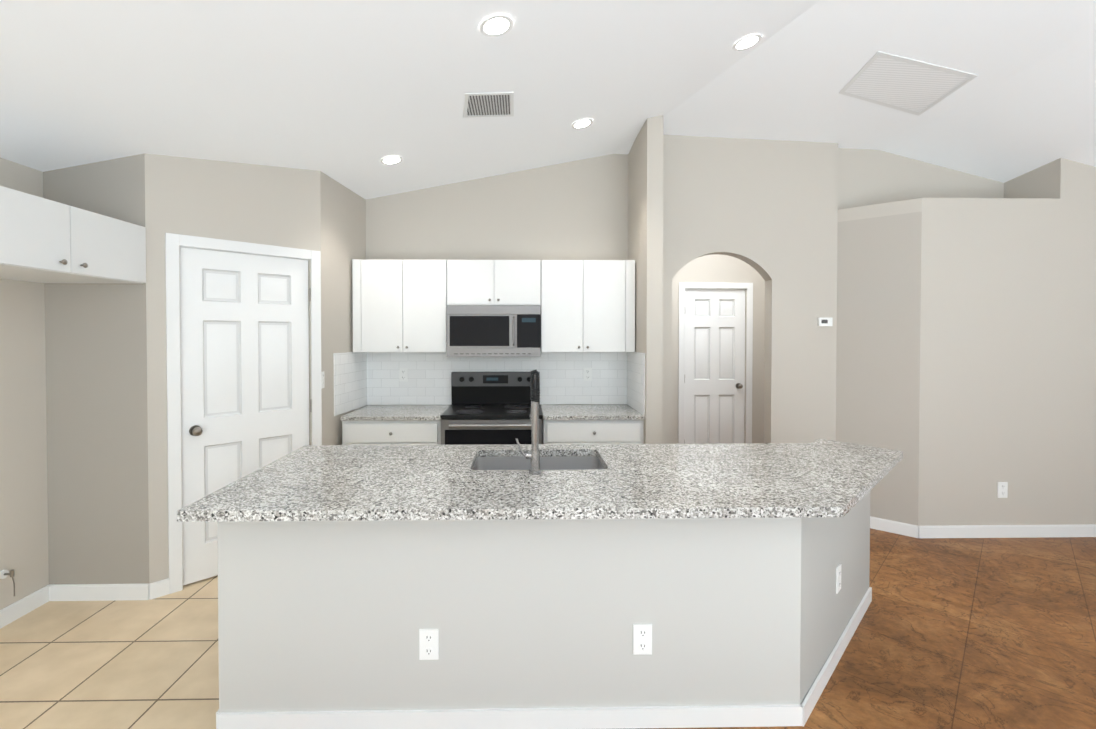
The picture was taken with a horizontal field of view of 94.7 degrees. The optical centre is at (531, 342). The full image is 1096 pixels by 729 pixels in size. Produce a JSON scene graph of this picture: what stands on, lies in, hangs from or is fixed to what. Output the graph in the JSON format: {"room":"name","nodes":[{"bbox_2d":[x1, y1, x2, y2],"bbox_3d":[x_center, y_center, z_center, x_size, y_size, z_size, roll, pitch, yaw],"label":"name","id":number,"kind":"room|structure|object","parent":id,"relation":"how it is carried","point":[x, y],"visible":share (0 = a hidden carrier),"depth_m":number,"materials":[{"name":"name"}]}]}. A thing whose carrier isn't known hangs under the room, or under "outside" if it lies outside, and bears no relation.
{"room":"kitchen","nodes":[
{"label":"kitchen","id":0,"kind":"room"},
{"bbox_2d":[0,158,48,609],"bbox_3d":[-2.746,0.303,-0.399,0.120,2.426,6.750,0,1,-1],"label":"wall","id":1,"kind":"structure","parent":0,"point":[23,501],"depth_m":2.72,"materials":[{"name":"paint"}]},
{"bbox_2d":[0,570,14,595],"bbox_3d":[-2.712,1.255,2.622,0.059,0.153,0.055,0,1,-1],"label":"water valve","id":2,"kind":"object","parent":1,"relation":"attached to","point":[4,574],"visible":0.98,"depth_m":2.61,"materials":[{"name":"silver plastic"}]},
{"bbox_2d":[0,186,145,283],"bbox_3d":[-2.438,-0.486,2.369,0.596,0.320,0.958,0,1,-1],"label":"upper cabinet","id":3,"kind":"object","parent":1,"relation":"attached to","point":[43,240],"visible":1,"depth_m":2.38,"materials":[{"name":"white wood"}]},
{"bbox_2d":[0,578,168,628],"bbox_3d":[-2.054,1.465,-0.016,1.278,0.090,7.215,0,1,-1],"label":"baseboard","id":4,"kind":"structure","parent":1,"relation":"attached to","point":[16,610],"depth_m":2.87,"materials":[{"name":"white wood"}]},
{"bbox_2d":[43,153,148,583],"bbox_3d":[-2.465,0.199,2.921,0.565,2.533,0.120,0,1,-1],"label":"wall","id":5,"kind":"structure","parent":0,"point":[97,423],"depth_m":2.86,"materials":[{"name":"paint"}]},
{"bbox_2d":[0,575,218,728],"bbox_3d":[-0.919,1.522,1.139,3.830,0.060,9.720,0,1,-1],"label":"floor","id":6,"kind":"structure","parent":0,"point":[140,664],"depth_m":2.31,"materials":[{"name":"beige tile"}]},
{"bbox_2d":[342,420,440,444],"bbox_3d":[-1.056,1.014,4.085,0.742,0.868,0.645,0,1,-1],"label":"base cabinet","id":7,"kind":"object","parent":6,"relation":"on","point":[391,432],"visible":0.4,"depth_m":3.79,"materials":[{"name":"white wood"}]},
{"bbox_2d":[341,405,449,420],"bbox_3d":[-1.054,0.563,4.083,0.746,0.030,0.635,0,1,-1],"label":"countertop","id":8,"kind":"structure","parent":7,"relation":"on","point":[400,413],"depth_m":3.92,"materials":[{"name":"stone"}]},
{"bbox_2d":[440,372,542,444],"bbox_3d":[-0.302,0.854,4.050,0.758,1.190,0.701,0,1,-1],"label":"range","id":9,"kind":"object","parent":6,"relation":"on","point":[489,408],"visible":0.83,"depth_m":3.97,"materials":[{"name":"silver metal"}]},
{"bbox_2d":[542,418,643,443],"bbox_3d":[0.468,1.014,4.113,0.762,0.868,0.645,0,1,-1],"label":"base cabinet","id":10,"kind":"object","parent":6,"relation":"on","point":[592,431],"visible":0.33,"depth_m":3.81,"materials":[{"name":"white wood"}]},
{"bbox_2d":[540,404,644,419],"bbox_3d":[0.466,0.563,4.111,0.766,0.030,0.635,0,1,-1],"label":"countertop","id":11,"kind":"structure","parent":10,"relation":"on","point":[594,412],"depth_m":3.97,"materials":[{"name":"stone"}]},
{"bbox_2d":[145,154,321,583],"bbox_3d":[-1.879,0.127,3.265,0.120,2.667,0.997,1,1,44],"label":"wall","id":12,"kind":"structure","parent":0,"point":[257,204],"depth_m":3.01,"materials":[{"name":"paint"}]},
{"bbox_2d":[165,233,321,593],"bbox_3d":[-1.841,0.410,3.290,0.126,2.099,0.898,1,1,44],"label":"door frame","id":13,"kind":"structure","parent":12,"relation":"attached to","point":[174,243],"depth_m":2.96,"materials":[{"name":"white wood"}]},
{"bbox_2d":[179,247,308,584],"bbox_3d":[-1.808,0.439,3.259,0.107,2.018,0.752,1,1,44],"label":"pantry door","id":14,"kind":"structure","parent":12,"relation":"in","point":[244,334],"depth_m":3.21,"materials":[{"name":"white wood"}]},
{"bbox_2d":[320,171,365,444],"bbox_3d":[-1.522,0.109,3.990,0.120,2.680,0.808,0,1,4],"label":"wall","id":15,"kind":"structure","parent":0,"point":[343,226],"depth_m":3.81,"materials":[{"name":"paint"}]},
{"bbox_2d":[320,372,324,388],"bbox_3d":[-1.484,0.265,3.590,0.008,0.116,0.072,0,1,-6],"label":"light switch","id":16,"kind":"object","parent":15,"relation":"attached to","point":[322,381],"visible":1,"depth_m":3.58,"materials":[{"name":"white plastic"}]},
{"bbox_2d":[366,154,627,404],"bbox_3d":[-0.326,-0.103,4.466,2.580,3.090,0.120,0,1,-1],"label":"wall","id":17,"kind":"structure","parent":0,"point":[576,210],"depth_m":4.39,"materials":[{"name":"paint"}]},
{"bbox_2d":[352,259,446,351],"bbox_3d":[-1.060,-0.297,4.204,0.750,0.744,0.366,0,1,-1],"label":"upper cabinet","id":18,"kind":"object","parent":17,"relation":"attached to","point":[399,305],"visible":0.96,"depth_m":4.05,"materials":[{"name":"white wood"}]},
{"bbox_2d":[333,352,644,415],"bbox_3d":[-0.316,0.311,4.097,2.334,0.470,0.630,0,1,-1],"label":"tile backsplash","id":19,"kind":"structure","parent":17,"relation":"attached to","point":[361,379],"depth_m":4.39,"materials":[{"name":"white tile"}]},
{"bbox_2d":[399,368,407,380],"bbox_3d":[-1.111,0.279,4.384,0.072,0.116,0.008,0,1,-1],"label":"outlet","id":20,"kind":"object","parent":19,"relation":"attached to","point":[403,374],"visible":1,"depth_m":4.38,"materials":[{"name":"white plastic"}]},
{"bbox_2d":[584,368,591,380],"bbox_3d":[0.492,0.279,4.414,0.072,0.116,0.008,0,1,-1],"label":"outlet","id":21,"kind":"object","parent":19,"relation":"attached to","point":[587,374],"visible":1,"depth_m":4.41,"materials":[{"name":"white plastic"}]},
{"bbox_2d":[447,260,540,304],"bbox_3d":[-0.304,-0.487,4.215,0.754,0.365,0.366,0,1,-1],"label":"upper cabinet","id":22,"kind":"object","parent":17,"relation":"attached to","point":[493,282],"visible":0.98,"depth_m":4.06,"materials":[{"name":"white wood"}]},
{"bbox_2d":[446,305,540,356],"bbox_3d":[-0.304,-0.095,4.193,0.750,0.410,0.422,0,1,-1],"label":"microwave","id":23,"kind":"object","parent":22,"relation":"attached to","point":[493,330],"visible":1,"depth_m":4.03,"materials":[{"name":"silver metal"}]},
{"bbox_2d":[541,260,634,351],"bbox_3d":[0.457,-0.297,4.232,0.760,0.744,0.366,0,1,-1],"label":"upper cabinet","id":24,"kind":"object","parent":17,"relation":"attached to","point":[587,305],"visible":1,"depth_m":4.08,"materials":[{"name":"white wood"}]},
{"bbox_2d":[0,0,1095,199],"bbox_3d":[1.516,-1.393,1.140,8.700,1.633,9.720,0,1,-1],"label":"ceiling","id":25,"kind":"structure","parent":0,"point":[350,94],"depth_m":2.76,"materials":[{"name":"white paint"}]},
{"bbox_2d":[380,156,402,164],"bbox_3d":[-0.998,-1.300,3.603,0.153,0.035,0.156,0,1,-1],"label":"recessed light","id":26,"kind":"object","parent":25,"relation":"in","point":[390,160],"visible":0.92,"depth_m":3.60,"materials":[{"name":"white"}]},
{"bbox_2d":[463,92,513,117],"bbox_3d":[-0.266,-1.431,3.056,0.318,0.066,0.402,0,1,-1],"label":"ceiling vent","id":27,"kind":"object","parent":25,"relation":"in","point":[497,104],"visible":1,"depth_m":3.04,"materials":[{"name":"white metal"}]},
{"bbox_2d":[479,14,512,36],"bbox_3d":[-0.159,-1.436,2.290,0.153,0.035,0.156,0,1,-1],"label":"recessed light","id":28,"kind":"object","parent":25,"relation":"in","point":[496,25],"visible":1,"depth_m":2.28,"materials":[{"name":"white"}]},
{"bbox_2d":[572,119,592,128],"bbox_3d":[0.363,-1.559,3.600,0.153,0.035,0.156,0,1,-1],"label":"recessed light","id":29,"kind":"object","parent":25,"relation":"in","point":[581,123],"visible":0.96,"depth_m":3.60,"materials":[{"name":"white"}]},
{"bbox_2d":[733,34,761,50],"bbox_3d":[1.230,-1.710,2.880,0.153,0.035,0.156,0,1,-1],"label":"recessed light","id":30,"kind":"object","parent":25,"relation":"in","point":[746,42],"visible":0.94,"depth_m":2.88,"materials":[{"name":"white"}]},
{"bbox_2d":[839,51,977,115],"bbox_3d":[2.402,-1.666,3.285,0.878,0.095,0.460,0,1,-14],"label":"ceiling vent","id":31,"kind":"object","parent":25,"relation":"in","point":[904,82],"visible":1,"depth_m":3.24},
{"bbox_2d":[628,115,662,443],"bbox_3d":[0.898,-0.131,4.783,0.120,3.136,2.050,0,1,-1],"label":"wall","id":32,"kind":"structure","parent":0,"point":[645,203],"depth_m":3.76,"materials":[{"name":"paint"}]},
{"bbox_2d":[672,254,764,443],"bbox_3d":[1.825,-0.059,5.767,1.770,2.964,0.120,0,1,-1],"label":"wall","id":33,"kind":"structure","parent":0,"point":[716,268],"depth_m":5.71,"materials":[{"name":"paint"}]},
{"bbox_2d":[684,289,744,443],"bbox_3d":[2.082,0.402,5.720,0.692,2.018,0.107,0,1,-1],"label":"hall door","id":34,"kind":"structure","parent":33,"relation":"in","point":[714,393],"depth_m":5.74,"materials":[{"name":"white wood"}]},
{"bbox_2d":[678,283,752,443],"bbox_3d":[2.081,0.373,5.765,0.838,2.099,0.126,0,1,-1],"label":"door frame","id":35,"kind":"structure","parent":33,"relation":"attached to","point":[749,348],"depth_m":5.70,"materials":[{"name":"white wood"}]},
{"bbox_2d":[662,135,837,443],"bbox_3d":[1.721,-0.110,4.134,1.500,3.114,0.120,0,1,-1],"label":"wall","id":36,"kind":"structure","parent":0,"point":[767,210],"depth_m":4.07,"materials":[{"name":"paint"}]},
{"bbox_2d":[817,318,832,325],"bbox_3d":[2.369,-0.167,4.073,0.110,0.070,0.022,0,1,-1],"label":"thermostat","id":37,"kind":"object","parent":36,"relation":"attached to","point":[824,321],"visible":1,"depth_m":4.06,"materials":[{"name":"white plastic"}]},
{"bbox_2d":[636,528,1095,728],"bbox_3d":[2.345,1.522,1.199,7.040,0.060,9.720,0,1,-1],"label":"floor","id":38,"kind":"structure","parent":0,"point":[974,633],"depth_m":2.49,"materials":[{"name":"brown tile"}]},
{"bbox_2d":[217,491,869,712],"bbox_3d":[0.369,1.034,2.434,3.129,0.877,0.985,0,1,-1],"label":"wall","id":39,"kind":"structure","parent":38,"relation":"on","point":[338,615],"depth_m":1.94,"materials":[{"name":"paint"}]},
{"bbox_2d":[419,629,438,659],"bbox_3d":[-0.391,1.151,1.924,0.072,0.116,0.008,0,1,-1],"label":"outlet","id":40,"kind":"object","parent":39,"relation":"attached to","point":[428,644],"visible":1,"depth_m":1.92,"materials":[{"name":"white plastic"}]},
{"bbox_2d":[177,439,902,521],"bbox_3d":[0.346,0.578,2.304,3.116,0.036,1.143,0,1,-1],"label":"countertop","id":41,"kind":"structure","parent":39,"relation":"on","point":[823,478],"depth_m":2.01,"materials":[{"name":"stone"}]},
{"bbox_2d":[516,370,540,474],"bbox_3d":[-0.015,0.340,2.256,0.112,0.440,0.240,0,1,-1],"label":"faucet","id":42,"kind":"object","parent":41,"relation":"on","point":[533,456],"visible":1,"depth_m":2.15,"materials":[{"name":"silver metal"}]},
{"bbox_2d":[472,456,603,469],"bbox_3d":[0.032,0.703,2.424,0.694,0.214,0.464,0,1,-1],"label":"undermount sink","id":43,"kind":"object","parent":41,"relation":"in","point":[546,463],"visible":0.02,"depth_m":2.63,"materials":[{"name":"metal"}]},
{"bbox_2d":[216,587,871,728],"bbox_3d":[0.368,1.436,2.389,3.150,0.075,0.916,0,1,-1],"label":"baseboard","id":44,"kind":"structure","parent":39,"relation":"attached to","point":[664,717],"depth_m":1.93,"materials":[{"name":"white wood"}]},
{"bbox_2d":[633,624,651,654],"bbox_3d":[0.427,1.140,1.939,0.072,0.116,0.008,0,1,-1],"label":"outlet","id":45,"kind":"object","parent":39,"relation":"attached to","point":[642,639],"visible":1,"depth_m":1.94,"materials":[{"name":"white plastic"}]},
{"bbox_2d":[836,564,840,593],"bbox_3d":[1.435,1.102,2.356,0.009,0.116,0.072,1,1,44],"label":"outlet","id":46,"kind":"object","parent":39,"relation":"attached to","point":[838,578],"visible":1,"depth_m":2.34,"materials":[{"name":"white plastic"}]},
{"bbox_2d":[836,211,921,525],"bbox_3d":[2.714,0.240,3.962,0.538,2.420,0.120,1,1,41],"label":"wall","id":47,"kind":"structure","parent":0,"point":[878,332],"depth_m":3.89,"materials":[{"name":"paint"}]},
{"bbox_2d":[838,148,1003,209],"bbox_3d":[3.249,-0.078,4.242,1.560,3.047,0.120,0,1,-1],"label":"wall","id":48,"kind":"structure","parent":0,"point":[866,177],"depth_m":4.16,"materials":[{"name":"paint"}]},
{"bbox_2d":[838,198,1059,221],"bbox_3d":[3.194,-1.020,3.947,1.440,0.100,0.440,0,1,-1],"label":"wall ledge","id":49,"kind":"object","parent":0,"point":[965,205],"depth_m":3.74,"materials":[{"name":"paint"}]},
{"bbox_2d":[918,158,1095,525],"bbox_3d":[4.347,0.041,3.825,2.940,2.821,0.120,0,1,-1],"label":"wall","id":50,"kind":"structure","parent":0,"point":[989,348],"depth_m":3.75,"materials":[{"name":"paint"}]},
{"bbox_2d":[870,516,1095,537],"bbox_3d":[3.335,1.405,3.940,4.720,0.090,0.372,0,1,-1],"label":"baseboard","id":51,"kind":"structure","parent":50,"relation":"attached to","point":[981,531],"depth_m":3.76,"materials":[{"name":"white wood"}]},
{"bbox_2d":[997,482,1007,497],"bbox_3d":[3.510,1.098,3.760,0.072,0.116,0.008,0,1,-1],"label":"outlet","id":52,"kind":"object","parent":50,"relation":"attached to","point":[1002,489],"visible":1,"depth_m":3.76,"materials":[{"name":"white plastic"}]},
{"bbox_2d":[1004,165,1043,197],"bbox_3d":[3.973,0.045,4.038,0.120,2.806,0.320,0,1,-1],"label":"wall","id":53,"kind":"structure","parent":0,"point":[1030,184],"depth_m":3.98,"materials":[{"name":"paint"}]}
]}

